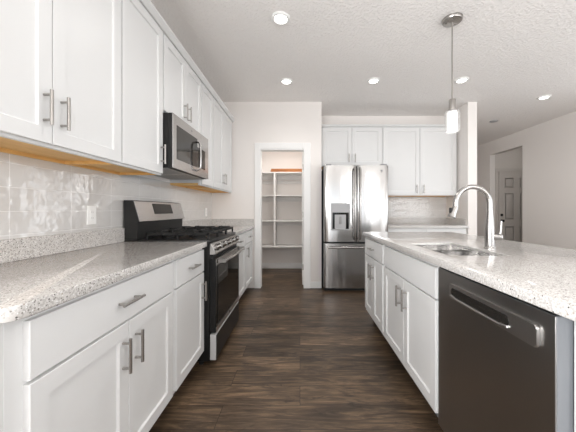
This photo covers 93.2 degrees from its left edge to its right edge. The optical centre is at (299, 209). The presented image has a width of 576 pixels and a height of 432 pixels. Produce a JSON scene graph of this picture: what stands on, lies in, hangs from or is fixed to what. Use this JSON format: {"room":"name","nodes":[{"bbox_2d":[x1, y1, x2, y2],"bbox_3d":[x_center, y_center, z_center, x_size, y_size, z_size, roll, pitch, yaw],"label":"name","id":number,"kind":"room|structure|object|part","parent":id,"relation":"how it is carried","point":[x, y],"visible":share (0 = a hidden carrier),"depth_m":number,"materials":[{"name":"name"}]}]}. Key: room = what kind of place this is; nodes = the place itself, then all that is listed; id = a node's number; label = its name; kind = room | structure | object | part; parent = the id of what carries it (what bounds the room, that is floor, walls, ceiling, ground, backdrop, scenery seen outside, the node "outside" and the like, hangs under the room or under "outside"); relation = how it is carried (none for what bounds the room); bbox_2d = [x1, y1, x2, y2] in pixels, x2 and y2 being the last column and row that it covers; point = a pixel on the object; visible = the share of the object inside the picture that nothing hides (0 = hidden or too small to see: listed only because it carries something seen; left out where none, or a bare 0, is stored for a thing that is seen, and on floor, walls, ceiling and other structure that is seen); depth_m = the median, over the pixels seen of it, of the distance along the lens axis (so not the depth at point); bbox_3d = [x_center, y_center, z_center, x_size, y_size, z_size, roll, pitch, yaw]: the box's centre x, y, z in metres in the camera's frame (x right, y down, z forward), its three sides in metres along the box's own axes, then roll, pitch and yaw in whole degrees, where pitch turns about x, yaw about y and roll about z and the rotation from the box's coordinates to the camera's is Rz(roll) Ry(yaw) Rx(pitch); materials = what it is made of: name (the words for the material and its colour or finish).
{"room":"kitchen","nodes":[
{"label":"kitchen","id":0,"kind":"room"},
{"bbox_2d":[0,152,211,239],"bbox_3d":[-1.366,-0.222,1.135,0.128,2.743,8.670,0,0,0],"label":"backsplash","id":1,"kind":"structure","parent":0,"point":[38,197],"depth_m":1.53,"materials":[{"name":"white tile"}]},
{"bbox_2d":[0,0,120,164],"bbox_3d":[-1.129,-0.772,1.083,0.362,1.045,0.846,0,0,0],"label":"upper cabinet","id":2,"kind":"object","parent":1,"relation":"attached to","point":[60,60],"visible":1,"depth_m":1.16,"materials":[{"name":"white paint"}]},
{"bbox_3d":[-0.995,-0.771,0.881,0.019,1.018,0.402,0,0,0],"label":"door","id":3,"kind":"part","parent":2,"relation":"part of","materials":[{"name":"white paint"}]},
{"bbox_3d":[-0.967,-0.395,1.046,0.038,0.135,0.012,0,0,0],"label":"handle","id":4,"kind":"part","parent":2,"relation":"part of","materials":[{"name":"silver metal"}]},
{"bbox_3d":[-1.014,-0.261,1.083,0.019,0.022,0.846,0,0,0],"label":"rail","id":5,"kind":"part","parent":2,"relation":"part of","materials":[{"name":"white paint"}]},
{"bbox_3d":[-0.967,-0.395,1.122,0.038,0.135,0.012,0,0,0],"label":"handle","id":6,"kind":"part","parent":2,"relation":"part of","materials":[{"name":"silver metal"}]},
{"bbox_3d":[-0.995,-0.771,1.293,0.019,1.018,0.414,0,0,0],"label":"door","id":7,"kind":"part","parent":2,"relation":"part of","materials":[{"name":"white paint"}]},
{"bbox_2d":[139,0,234,121],"bbox_3d":[-1.132,-1.315,2.330,0.356,0.040,3.350,0,0,0],"label":"trim","id":8,"kind":"structure","parent":2,"relation":"on","point":[150,8],"depth_m":2.21,"materials":[{"name":"white paint"}]},
{"bbox_2d":[87,206,95,224],"bbox_3d":[-1.298,0.032,1.695,0.008,0.116,0.072,0,0,0],"label":"wall outlet","id":9,"kind":"object","parent":1,"relation":"attached to","point":[91,210],"visible":1,"depth_m":1.69,"materials":[{"name":"white plastic"}]},
{"bbox_2d":[90,210,93,220],"bbox_3d":[-1.295,0.032,1.695,0.002,0.068,0.034,0,0,0],"label":"socket","id":10,"kind":"object","parent":9,"relation":"attached to","point":[91,211],"depth_m":1.69,"materials":[{"name":"white plastic"}]},
{"bbox_2d":[65,0,165,174],"bbox_3d":[-1.129,-0.772,1.737,0.362,1.045,0.460,0,0,0],"label":"upper cabinet","id":11,"kind":"object","parent":1,"relation":"attached to","point":[142,147],"visible":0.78,"depth_m":1.71,"materials":[{"name":"white paint"}]},
{"bbox_3d":[-1.014,-0.261,1.737,0.019,0.022,0.460,0,0,0],"label":"rail","id":12,"kind":"part","parent":11,"relation":"part of","materials":[{"name":"white paint"}]},
{"bbox_3d":[-0.995,-0.771,1.734,0.019,1.018,0.441,0,0,0],"label":"door","id":13,"kind":"part","parent":11,"relation":"part of","materials":[{"name":"white paint"}]},
{"bbox_3d":[-0.967,-0.395,1.925,0.038,0.135,0.012,0,0,0],"label":"handle","id":14,"kind":"part","parent":11,"relation":"part of","materials":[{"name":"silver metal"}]},
{"bbox_2d":[163,34,200,133],"bbox_3d":[-1.129,-1.004,2.348,0.362,0.583,0.760,0,0,0],"label":"upper cabinet","id":15,"kind":"object","parent":1,"relation":"attached to","point":[181,85],"visible":0.45,"depth_m":2.26,"materials":[{"name":"white paint"}]},
{"bbox_3d":[-0.995,-1.002,2.162,0.019,0.556,0.368,0,0,0],"label":"door","id":16,"kind":"part","parent":15,"relation":"part of","materials":[{"name":"white paint"}]},
{"bbox_2d":[154,112,207,179],"bbox_3d":[-1.084,-0.505,2.348,0.432,0.405,0.756,0,0,0],"label":"microwave","id":17,"kind":"object","parent":15,"relation":"attached to","point":[186,148],"visible":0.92,"depth_m":2.20,"materials":[{"name":"silver metal"}]},
{"bbox_3d":[-1.125,-0.305,2.348,0.330,0.002,0.748,0,0,0],"label":"plate","id":18,"kind":"part","parent":17,"relation":"part of","materials":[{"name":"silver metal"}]},
{"bbox_3d":[-0.941,-0.507,2.348,0.027,0.399,0.756,0,0,0],"label":"door","id":19,"kind":"part","parent":17,"relation":"part of","materials":[{"name":"black plastic"}]},
{"bbox_3d":[-0.895,-0.476,2.408,0.055,0.269,0.021,0,0,13],"label":"handle","id":20,"kind":"part","parent":17,"relation":"part of","materials":[{"name":"silver metal"}]},
{"bbox_3d":[-0.919,-0.475,2.540,0.002,0.180,0.190,0,0,0],"label":"control panel","id":21,"kind":"part","parent":17,"relation":"part of","materials":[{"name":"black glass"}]},
{"bbox_3d":[-0.967,-0.835,2.386,0.038,0.135,0.012,0,0,0],"label":"handle","id":22,"kind":"part","parent":15,"relation":"part of","materials":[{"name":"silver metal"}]},
{"bbox_3d":[-0.995,-1.002,2.534,0.019,0.556,0.368,0,0,0],"label":"door","id":23,"kind":"part","parent":15,"relation":"part of","materials":[{"name":"white paint"}]},
{"bbox_2d":[169,83,212,187],"bbox_3d":[-1.129,-0.772,2.910,0.362,1.045,0.363,0,0,0],"label":"upper cabinet","id":24,"kind":"object","parent":1,"relation":"attached to","point":[206,97],"visible":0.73,"depth_m":2.92,"materials":[{"name":"white paint"}]},
{"bbox_3d":[-0.995,-0.771,2.910,0.019,1.018,0.347,0,0,0],"label":"door","id":25,"kind":"part","parent":24,"relation":"part of","materials":[{"name":"white paint"}]},
{"bbox_2d":[189,98,231,192],"bbox_3d":[-1.129,-0.772,3.539,0.362,1.045,0.892,0,0,0],"label":"upper cabinet","id":26,"kind":"object","parent":1,"relation":"attached to","point":[222,124],"visible":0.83,"depth_m":3.46,"materials":[{"name":"white paint"}]},
{"bbox_3d":[-0.995,-0.771,3.300,0.019,1.018,0.400,0,0,0],"label":"door","id":27,"kind":"part","parent":26,"relation":"part of","materials":[{"name":"white paint"}]},
{"bbox_3d":[-0.995,-0.771,3.717,0.019,1.018,0.426,0,0,0],"label":"door","id":28,"kind":"part","parent":26,"relation":"part of","materials":[{"name":"white paint"}]},
{"bbox_2d":[212,102,321,287],"bbox_3d":[-0.496,-0.222,4.311,1.627,2.743,0.609,0,0,0],"label":"wall","id":29,"kind":"structure","parent":0,"point":[255,122],"depth_m":4.01,"materials":[{"name":"white paint"}]},
{"bbox_2d":[255,143,310,287],"bbox_3d":[-0.256,0.083,4.057,0.823,2.135,0.138,0,0,0],"label":"trim","id":30,"kind":"structure","parent":29,"relation":"attached to","point":[305,148],"depth_m":3.99,"materials":[{"name":"white paint"}]},
{"bbox_2d":[302,152,302,284],"bbox_3d":[0.065,0.129,4.438,0.062,2.018,0.620,0,0,0],"label":"door","id":31,"kind":"structure","parent":29,"relation":"in","point":[302,152],"depth_m":4.14,"materials":[{"name":"white paint"}]},
{"bbox_2d":[311,282,321,287],"bbox_3d":[0.236,1.103,3.999,0.161,0.095,0.014,0,0,0],"label":"baseboard","id":32,"kind":"structure","parent":29,"relation":"attached to","point":[313,284],"depth_m":3.99,"materials":[{"name":"white paint"}]},
{"bbox_2d":[262,152,301,262],"bbox_3d":[-0.496,-0.222,5.103,1.627,2.743,0.735,0,0,0],"label":"wall","id":33,"kind":"structure","parent":0,"point":[270,160],"depth_m":5.35,"materials":[{"name":"white paint"}]},
{"bbox_2d":[262,172,301,249],"bbox_3d":[-0.556,0.040,5.175,1.505,1.480,0.349,0,0,0],"label":"pantry shelving","id":34,"kind":"object","parent":33,"relation":"attached to","point":[275,176],"visible":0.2,"depth_m":5.33,"materials":[{"name":"white paint"}]},
{"bbox_3d":[-0.556,-0.690,5.175,1.505,0.020,0.349,0,0,0],"label":"shelf","id":35,"kind":"part","parent":34,"relation":"part of","materials":[{"name":"white paint"}]},
{"bbox_3d":[-0.556,-0.265,5.175,1.505,0.020,0.349,0,0,0],"label":"shelf","id":36,"kind":"part","parent":34,"relation":"part of","materials":[{"name":"white paint"}]},
{"bbox_3d":[-0.556,0.205,5.175,1.505,0.020,0.349,0,0,0],"label":"shelf","id":37,"kind":"part","parent":34,"relation":"part of","materials":[{"name":"white paint"}]},
{"bbox_3d":[-0.556,0.680,5.175,1.505,0.020,0.349,0,0,0],"label":"shelf","id":38,"kind":"part","parent":34,"relation":"part of","materials":[{"name":"white paint"}]},
{"bbox_3d":[-0.556,-0.540,5.340,1.505,0.060,0.019,0,0,0],"label":"hanging rail","id":39,"kind":"part","parent":34,"relation":"part of","materials":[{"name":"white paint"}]},
{"bbox_2d":[271,169,301,171],"bbox_3d":[-0.228,-0.733,5.135,0.635,0.064,0.210,0,0,0],"label":"wooden board","id":40,"kind":"object","parent":34,"relation":"on","point":[272,170],"visible":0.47,"depth_m":5.03,"materials":[{"name":"orange wood"}]},
{"bbox_2d":[262,263,301,268],"bbox_3d":[-0.555,1.095,5.343,1.490,0.110,0.014,0,0,0],"label":"baseboard","id":41,"kind":"structure","parent":33,"relation":"attached to","point":[264,265],"depth_m":5.34,"materials":[{"name":"white paint"}]},
{"bbox_2d":[149,269,443,431],"bbox_3d":[2.350,1.200,1.950,7.900,0.100,10.900,0,0,0],"label":"floor","id":42,"kind":"structure","parent":0,"point":[296,358],"depth_m":1.87,"materials":[{"name":"brown wood"}]},
{"bbox_2d":[0,261,172,431],"bbox_3d":[-0.980,0.709,1.074,0.643,0.882,0.868,0,0,0],"label":"base cabinet","id":43,"kind":"object","parent":42,"relation":"on","point":[100,360],"visible":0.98,"depth_m":0.93,"materials":[{"name":"white paint"}]},
{"bbox_3d":[-1.008,0.709,0.649,0.586,0.882,0.013,0,0,0],"label":"panel","id":44,"kind":"part","parent":43,"relation":"part of","materials":[{"name":"white paint"}]},
{"bbox_3d":[-0.705,0.736,0.902,0.019,0.569,0.405,0,0,0],"label":"door","id":45,"kind":"part","parent":43,"relation":"part of","materials":[{"name":"white paint"}]},
{"bbox_3d":[-0.705,0.363,1.095,0.019,0.155,0.790,0,0,0],"label":"drawer","id":46,"kind":"part","parent":43,"relation":"part of","materials":[{"name":"white paint"}]},
{"bbox_2d":[0,228,206,323],"bbox_3d":[-0.991,0.199,1.310,0.621,0.138,1.355,0,0,0],"label":"countertop","id":47,"kind":"structure","parent":43,"relation":"on","point":[38,274],"depth_m":1.16,"materials":[{"name":"stone"}]},
{"bbox_3d":[-0.677,0.572,1.066,0.038,0.135,0.012,0,0,0],"label":"handle","id":48,"kind":"part","parent":43,"relation":"part of","materials":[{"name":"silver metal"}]},
{"bbox_3d":[-0.677,0.363,1.095,0.038,0.012,0.135,0,0,0],"label":"handle","id":49,"kind":"part","parent":43,"relation":"part of","materials":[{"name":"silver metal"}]},
{"bbox_3d":[-0.677,0.572,1.148,0.038,0.135,0.012,0,0,0],"label":"handle","id":50,"kind":"part","parent":43,"relation":"part of","materials":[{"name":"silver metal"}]},
{"bbox_3d":[-0.705,0.736,1.300,0.019,0.569,0.381,0,0,0],"label":"door","id":51,"kind":"part","parent":43,"relation":"part of","materials":[{"name":"white paint"}]},
{"bbox_2d":[160,249,206,414],"bbox_3d":[-0.980,0.709,1.746,0.643,0.882,0.475,0,0,0],"label":"base cabinet","id":52,"kind":"object","parent":42,"relation":"on","point":[188,274],"visible":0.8,"depth_m":1.70,"materials":[{"name":"white paint"}]},
{"bbox_3d":[-0.705,0.363,1.750,0.019,0.155,0.440,0,0,0],"label":"drawer","id":53,"kind":"part","parent":52,"relation":"part of","materials":[{"name":"white paint"}]},
{"bbox_3d":[-0.705,0.736,1.750,0.019,0.569,0.440,0,0,0],"label":"door","id":54,"kind":"part","parent":52,"relation":"part of","materials":[{"name":"white paint"}]},
{"bbox_3d":[-0.677,0.363,1.750,0.038,0.012,0.135,0,0,0],"label":"handle","id":55,"kind":"part","parent":52,"relation":"part of","materials":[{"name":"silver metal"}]},
{"bbox_3d":[-0.677,0.572,1.922,0.038,0.135,0.012,0,0,0],"label":"handle","id":56,"kind":"part","parent":52,"relation":"part of","materials":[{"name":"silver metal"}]},
{"bbox_2d":[124,200,244,364],"bbox_3d":[-0.914,0.539,2.372,0.751,1.222,0.768,0,0,0],"label":"gas range","id":57,"kind":"object","parent":42,"relation":"on","point":[144,221],"visible":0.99,"depth_m":2.11,"materials":[{"name":"black metal"}]},
{"bbox_3d":[-1.192,0.010,2.372,0.049,0.152,0.768,0,0,0],"label":"steel panel","id":58,"kind":"part","parent":57,"relation":"part of","materials":[{"name":"silver metal"}]},
{"bbox_3d":[-1.030,0.211,2.140,0.096,0.018,0.096,0,0,0],"label":"burner","id":59,"kind":"part","parent":57,"relation":"part of","materials":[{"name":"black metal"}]},
{"bbox_2d":[124,232,235,242],"bbox_3d":[-0.970,0.233,2.372,0.640,0.025,0.766,0,0,0],"label":"cooktop","id":60,"kind":"object","parent":57,"relation":"in","point":[222,236],"depth_m":2.09,"materials":[{"name":"black metal"}]},
{"bbox_3d":[-0.790,0.211,2.140,0.114,0.018,0.114,0,0,0],"label":"burner","id":61,"kind":"part","parent":57,"relation":"part of","materials":[{"name":"black metal"}]},
{"bbox_3d":[-0.618,0.279,2.085,0.050,0.056,0.056,0,0,0],"label":"knob","id":62,"kind":"part","parent":57,"relation":"part of","materials":[{"name":"silver metal"}]},
{"bbox_3d":[-0.639,1.009,2.372,0.044,0.190,0.756,0,0,0],"label":"warming drawer","id":63,"kind":"part","parent":57,"relation":"part of","materials":[{"name":"silver metal"}]},
{"bbox_3d":[-0.639,0.631,2.372,0.044,0.542,0.756,0,0,0],"label":"oven door","id":64,"kind":"part","parent":57,"relation":"part of","materials":[{"name":"black glass"}]},
{"bbox_3d":[-0.639,0.286,2.372,0.043,0.083,0.762,0,0,0],"label":"control panel","id":65,"kind":"part","parent":57,"relation":"part of","materials":[{"name":"silver metal"}]},
{"bbox_3d":[-0.616,1.009,2.372,0.002,0.178,0.744,0,0,0],"label":"panel","id":66,"kind":"part","parent":57,"relation":"part of","materials":[{"name":"metal"}]},
{"bbox_3d":[-0.615,0.386,2.372,0.004,0.047,0.752,0,0,0],"label":"rail","id":67,"kind":"part","parent":57,"relation":"part of","materials":[{"name":"silver metal"}]},
{"bbox_3d":[-0.615,0.882,2.372,0.003,0.035,0.752,0,0,0],"label":"rail","id":68,"kind":"part","parent":57,"relation":"part of","materials":[{"name":"silver metal"}]},
{"bbox_3d":[-0.556,0.380,2.372,0.035,0.023,0.705,0,0,0],"label":"handle","id":69,"kind":"part","parent":57,"relation":"part of","materials":[{"name":"silver metal"}]},
{"bbox_2d":[236,232,244,298],"bbox_3d":[-0.980,0.709,3.114,0.643,0.882,0.703,0,0,0],"label":"base cabinet","id":70,"kind":"object","parent":42,"relation":"on","point":[241,240],"visible":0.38,"depth_m":3.27,"materials":[{"name":"white paint"}]},
{"bbox_2d":[182,219,253,234],"bbox_3d":[-0.991,0.199,3.382,0.621,0.138,1.246,0,0,0],"label":"countertop","id":71,"kind":"structure","parent":70,"relation":"on","point":[239,226],"depth_m":3.94,"materials":[{"name":"stone"}]},
{"bbox_3d":[-0.705,0.363,3.119,0.019,0.155,0.667,0,0,0],"label":"drawer","id":72,"kind":"part","parent":70,"relation":"part of","materials":[{"name":"white paint"}]},
{"bbox_3d":[-0.705,0.736,3.119,0.019,0.569,0.667,0,0,0],"label":"door","id":73,"kind":"part","parent":70,"relation":"part of","materials":[{"name":"white paint"}]},
{"bbox_2d":[244,229,251,289],"bbox_3d":[-0.980,0.709,3.725,0.643,0.882,0.519,0,0,0],"label":"base cabinet","id":74,"kind":"object","parent":42,"relation":"on","point":[248,234],"visible":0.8,"depth_m":3.67,"materials":[{"name":"white paint"}]},
{"bbox_3d":[-0.705,0.363,3.725,0.019,0.155,0.480,0,0,0],"label":"drawer","id":75,"kind":"part","parent":74,"relation":"part of","materials":[{"name":"white paint"}]},
{"bbox_2d":[322,164,387,289],"bbox_3d":[0.789,0.250,4.160,0.906,1.800,0.879,0,0,0],"label":"refrigerator","id":76,"kind":"object","parent":42,"relation":"on","point":[354,198],"visible":0.78,"depth_m":3.80,"materials":[{"name":"silver metal"}]},
{"bbox_3d":[0.564,-0.090,3.837,0.455,1.070,0.073,0,0,0],"label":"door","id":77,"kind":"part","parent":76,"relation":"part of","materials":[{"name":"silver metal"}]},
{"bbox_3d":[0.562,0.163,3.793,0.155,0.195,0.003,0,0,0],"label":"plate","id":78,"kind":"part","parent":76,"relation":"part of","materials":[{"name":"grey plastic"}]},
{"bbox_3d":[0.789,0.782,3.837,0.906,0.625,0.073,0,0,0],"label":"freezer drawer","id":79,"kind":"part","parent":76,"relation":"part of","materials":[{"name":"silver metal"}]},
{"bbox_3d":[0.789,0.522,3.769,0.814,0.028,0.082,0,0,0],"label":"handle","id":80,"kind":"part","parent":76,"relation":"part of","materials":[{"name":"silver metal"}]},
{"bbox_3d":[0.762,-0.090,3.764,0.030,1.017,0.085,0,0,0],"label":"handle","id":81,"kind":"part","parent":76,"relation":"part of","materials":[{"name":"silver metal"}]},
{"bbox_3d":[0.834,-0.090,3.764,0.030,1.017,0.085,0,0,0],"label":"handle","id":82,"kind":"part","parent":76,"relation":"part of","materials":[{"name":"silver metal"}]},
{"bbox_3d":[1.020,-0.090,3.837,0.445,1.070,0.073,0,0,0],"label":"door","id":83,"kind":"part","parent":76,"relation":"part of","materials":[{"name":"silver metal"}]},
{"bbox_2d":[365,237,392,349],"bbox_3d":[0.955,0.709,2.521,0.640,0.882,0.642,0,0,0],"label":"base cabinet","id":84,"kind":"object","parent":42,"relation":"on","point":[374,250],"visible":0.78,"depth_m":2.45,"materials":[{"name":"white paint"}]},
{"bbox_3d":[0.681,0.726,2.668,0.019,0.549,0.294,0,0,0],"label":"door","id":85,"kind":"part","parent":84,"relation":"part of","materials":[{"name":"white paint"}]},
{"bbox_3d":[0.681,0.363,2.518,0.019,0.155,0.593,0,0,0],"label":"drawer","id":86,"kind":"part","parent":84,"relation":"part of","materials":[{"name":"white paint"}]},
{"bbox_3d":[0.681,0.726,2.369,0.019,0.549,0.294,0,0,0],"label":"door","id":87,"kind":"part","parent":84,"relation":"part of","materials":[{"name":"white paint"}]},
{"bbox_2d":[363,232,575,321],"bbox_3d":[1.123,0.249,1.730,0.933,0.038,2.260,0,0,0],"label":"countertop","id":88,"kind":"structure","parent":84,"relation":"on","point":[542,276],"depth_m":1.19,"materials":[{"name":"stone"}]},
{"bbox_2d":[417,245,498,255],"bbox_3d":[0.910,0.356,1.640,0.296,0.229,0.525,0,0,0],"label":"sink","id":89,"kind":"object","parent":88,"relation":"in","point":[452,250],"visible":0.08,"depth_m":1.63,"materials":[{"name":"silver metal"}]},
{"bbox_2d":[417,245,471,249],"bbox_3d":[0.910,0.356,1.776,0.296,0.229,0.252,0,0,0],"label":"basin","id":90,"kind":"object","parent":89,"relation":"in","point":[432,247],"depth_m":1.90,"materials":[{"name":"grey metal"}]},
{"bbox_2d":[433,250,498,255],"bbox_3d":[0.910,0.356,1.504,0.296,0.229,0.252,0,0,0],"label":"basin","id":91,"kind":"object","parent":89,"relation":"in","point":[448,252],"depth_m":1.63,"materials":[{"name":"grey metal"}]},
{"bbox_2d":[448,184,502,248],"bbox_3d":[1.037,0.039,1.615,0.311,0.382,0.069,0,0,0],"label":"faucet","id":92,"kind":"object","parent":88,"relation":"on","point":[490,236],"visible":1,"depth_m":1.61,"materials":[{"name":"silver metal"}]},
{"bbox_3d":[1.028,-0.076,1.620,0.233,0.152,0.029,0,0,0],"label":"spout","id":93,"kind":"part","parent":92,"relation":"part of","materials":[{"name":"silver metal"}]},
{"bbox_3d":[1.178,0.110,1.601,0.021,0.092,0.016,0,0,0],"label":"lever","id":94,"kind":"part","parent":92,"relation":"part of","materials":[{"name":"silver metal"}]},
{"bbox_2d":[384,245,438,417],"bbox_3d":[0.955,0.709,1.771,0.640,0.882,0.855,0,0,0],"label":"base cabinet","id":95,"kind":"object","parent":42,"relation":"on","point":[410,282],"visible":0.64,"depth_m":1.62,"materials":[{"name":"white wood"}]},
{"bbox_3d":[0.681,0.731,1.974,0.019,0.559,0.411,0,0,0],"label":"door","id":96,"kind":"part","parent":95,"relation":"part of","materials":[{"name":"white paint"}]},
{"bbox_3d":[0.654,0.572,1.812,0.038,0.135,0.012,0,0,0],"label":"handle","id":97,"kind":"part","parent":95,"relation":"part of","materials":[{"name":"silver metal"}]},
{"bbox_3d":[0.654,0.572,1.715,0.038,0.135,0.012,0,0,0],"label":"handle","id":98,"kind":"part","parent":95,"relation":"part of","materials":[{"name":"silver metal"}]},
{"bbox_3d":[0.681,0.731,1.558,0.019,0.559,0.411,0,0,0],"label":"door","id":99,"kind":"part","parent":95,"relation":"part of","materials":[{"name":"white paint"}]},
{"bbox_2d":[388,228,465,233],"bbox_3d":[1.854,0.709,4.277,1.192,0.882,0.657,0,0,0],"label":"base cabinet","id":100,"kind":"object","parent":42,"relation":"on","point":[456,230],"visible":0.03,"depth_m":3.99,"materials":[{"name":"white paint"}]},
{"bbox_3d":[1.558,0.363,3.995,0.580,0.155,0.019,0,0,0],"label":"drawer","id":101,"kind":"part","parent":100,"relation":"part of","materials":[{"name":"white paint"}]},
{"bbox_2d":[388,218,468,227],"bbox_3d":[1.863,0.199,4.288,1.221,0.138,0.636,0,0,0],"label":"countertop","id":102,"kind":"structure","parent":100,"relation":"on","point":[392,222],"depth_m":4.38,"materials":[{"name":"stone"}]},
{"bbox_3d":[2.147,0.363,3.995,0.586,0.155,0.019,0,0,0],"label":"drawer","id":103,"kind":"part","parent":100,"relation":"part of","materials":[{"name":"white paint"}]},
{"bbox_2d":[438,267,573,431],"bbox_3d":[0.960,0.714,1.031,0.601,0.872,0.614,0,0,0],"label":"dishwasher","id":104,"kind":"object","parent":42,"relation":"on","point":[506,362],"visible":0.8,"depth_m":0.93,"materials":[{"name":"grey metal"}]},
{"bbox_3d":[0.675,0.360,0.996,0.010,0.065,0.452,0,0,0],"label":"handle plate","id":105,"kind":"part","parent":104,"relation":"part of","materials":[{"name":"silver metal"}]},
{"bbox_2d":[574,321,575,431],"bbox_3d":[1.010,0.709,1.752,0.575,0.882,2.180,0,0,0],"label":"island end panel","id":106,"kind":"object","parent":42,"relation":"on","point":[574,321],"visible":0.02,"depth_m":0.71,"materials":[{"name":"white paint"}]},
{"bbox_2d":[150,0,575,145],"bbox_3d":[2.350,-1.643,1.950,7.900,0.100,10.900,0,0,0],"label":"ceiling","id":107,"kind":"structure","parent":0,"point":[512,53],"depth_m":2.75,"materials":[{"name":"white paint"}]},
{"bbox_2d":[271,11,289,24],"bbox_3d":[-0.160,-1.585,2.257,0.156,0.017,0.156,0,0,0],"label":"recessed light","id":108,"kind":"object","parent":107,"relation":"in","point":[279,17],"visible":1,"depth_m":2.24,"materials":[{"name":"white plastic"}]},
{"bbox_2d":[280,78,292,84],"bbox_3d":[-0.167,-1.585,3.360,0.156,0.017,0.156,0,0,0],"label":"recessed light","id":109,"kind":"object","parent":107,"relation":"in","point":[286,81],"visible":1,"depth_m":3.34,"materials":[{"name":"white plastic"}]},
{"bbox_2d":[367,77,379,83],"bbox_3d":[0.904,-1.585,3.346,0.156,0.017,0.156,0,0,0],"label":"recessed light","id":110,"kind":"object","parent":107,"relation":"in","point":[374,80],"visible":1,"depth_m":3.32,"materials":[{"name":"white plastic"}]},
{"bbox_2d":[442,12,462,130],"bbox_3d":[1.270,-1.121,2.270,0.156,0.943,0.156,0,0,0],"label":"pendant lamp","id":111,"kind":"object","parent":107,"relation":"hanging from","point":[451,20],"visible":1,"depth_m":2.25,"materials":[{"name":"silver metal"}]},
{"bbox_3d":[1.270,-1.238,2.270,0.011,0.656,0.011,0,0,0],"label":"rod","id":112,"kind":"part","parent":111,"relation":"part of","materials":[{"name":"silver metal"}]},
{"bbox_2d":[447,110,457,130],"bbox_3d":[1.270,-0.743,2.270,0.080,0.158,0.080,0,0,0],"label":"diffuser","id":113,"kind":"object","parent":111,"relation":"attached to","point":[452,115],"depth_m":2.24,"materials":[{"name":"white glass"}]},
{"bbox_2d":[454,77,468,83],"bbox_3d":[1.980,-1.585,3.330,0.156,0.017,0.156,0,0,0],"label":"recessed light","id":114,"kind":"object","parent":107,"relation":"in","point":[462,79],"visible":1,"depth_m":3.31,"materials":[{"name":"white plastic"}]},
{"bbox_2d":[537,95,551,99],"bbox_3d":[3.440,-1.585,3.834,0.156,0.017,0.156,0,0,0],"label":"recessed light","id":115,"kind":"object","parent":107,"relation":"in","point":[543,96],"visible":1,"depth_m":3.81,"materials":[{"name":"white plastic"}]},
{"bbox_2d":[322,116,445,217],"bbox_3d":[1.335,-0.222,4.671,2.277,2.743,0.128,0,0,0],"label":"wall","id":116,"kind":"structure","parent":0,"point":[398,207],"depth_m":4.61,"materials":[{"name":"white paint"}]},
{"bbox_2d":[322,127,381,168],"bbox_3d":[0.802,-0.990,4.407,0.961,0.610,0.416,0,0,0],"label":"upper cabinet","id":117,"kind":"object","parent":116,"relation":"attached to","point":[356,146],"visible":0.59,"depth_m":4.25,"materials":[{"name":"white paint"}]},
{"bbox_3d":[0.576,-0.989,4.245,0.461,0.583,0.019,0,0,0],"label":"door","id":118,"kind":"part","parent":117,"relation":"part of","materials":[{"name":"white paint"}]},
{"bbox_3d":[1.044,-0.989,4.245,0.463,0.583,0.019,0,0,0],"label":"door","id":119,"kind":"part","parent":117,"relation":"part of","materials":[{"name":"white paint"}]},
{"bbox_2d":[388,197,445,217],"bbox_3d":[1.857,0.000,4.611,1.234,0.500,0.008,0,0,0],"label":"tile backsplash","id":120,"kind":"structure","parent":116,"relation":"attached to","point":[398,207],"depth_m":4.61,"materials":[{"name":"white tile"}]},
{"bbox_2d":[382,127,456,196],"bbox_3d":[1.867,-0.760,4.402,1.166,1.070,0.407,0,0,0],"label":"upper cabinet","id":121,"kind":"object","parent":116,"relation":"attached to","point":[421,161],"visible":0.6,"depth_m":4.25,"materials":[{"name":"white paint"}]},
{"bbox_2d":[322,124,459,126],"bbox_3d":[1.395,-1.311,4.415,2.155,0.032,0.400,0,0,0],"label":"trim","id":122,"kind":"structure","parent":121,"relation":"on","point":[323,125],"depth_m":4.22,"materials":[{"name":"white paint"}]},
{"bbox_3d":[1.581,-0.758,4.245,0.569,1.043,0.019,0,0,0],"label":"door","id":123,"kind":"part","parent":121,"relation":"part of","materials":[{"name":"white paint"}]},
{"bbox_3d":[1.867,-0.236,4.264,1.166,0.022,0.019,0,0,0],"label":"rail","id":124,"kind":"part","parent":121,"relation":"part of","materials":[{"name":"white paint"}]},
{"bbox_3d":[2.151,-0.758,4.245,0.558,1.043,0.019,0,0,0],"label":"door","id":125,"kind":"part","parent":121,"relation":"part of","materials":[{"name":"white paint"}]},
{"bbox_2d":[446,102,476,235],"bbox_3d":[2.542,-0.222,5.603,0.136,2.743,3.194,0,0,0],"label":"wall","id":126,"kind":"structure","parent":0,"point":[467,113],"depth_m":4.02,"materials":[{"name":"white paint"}]},
{"bbox_2d":[495,147,521,167],"bbox_3d":[5.327,-0.222,5.438,1.545,2.743,2.076,0,0,0],"label":"wall","id":127,"kind":"structure","parent":0,"point":[512,158],"depth_m":6.36,"materials":[{"name":"grey paint"}]},
{"bbox_2d":[495,168,521,233],"bbox_3d":[5.037,0.090,6.346,0.962,2.120,0.020,0,0,0],"label":"trim","id":128,"kind":"structure","parent":127,"relation":"attached to","point":[497,170],"depth_m":6.34,"materials":[{"name":"grey paint"}]},
{"bbox_2d":[498,172,521,241],"bbox_3d":[5.037,0.129,6.302,0.810,2.018,0.096,0,0,0],"label":"door","id":129,"kind":"structure","parent":127,"relation":"in","point":[509,183],"depth_m":6.32,"materials":[{"name":"grey paint"}]},
{"bbox_2d":[477,111,575,249],"bbox_3d":[4.497,-0.222,2.000,0.115,2.743,10.400,0,0,0],"label":"wall","id":130,"kind":"structure","parent":0,"point":[549,147],"depth_m":4.96,"materials":[{"name":"white paint"}]}
]}

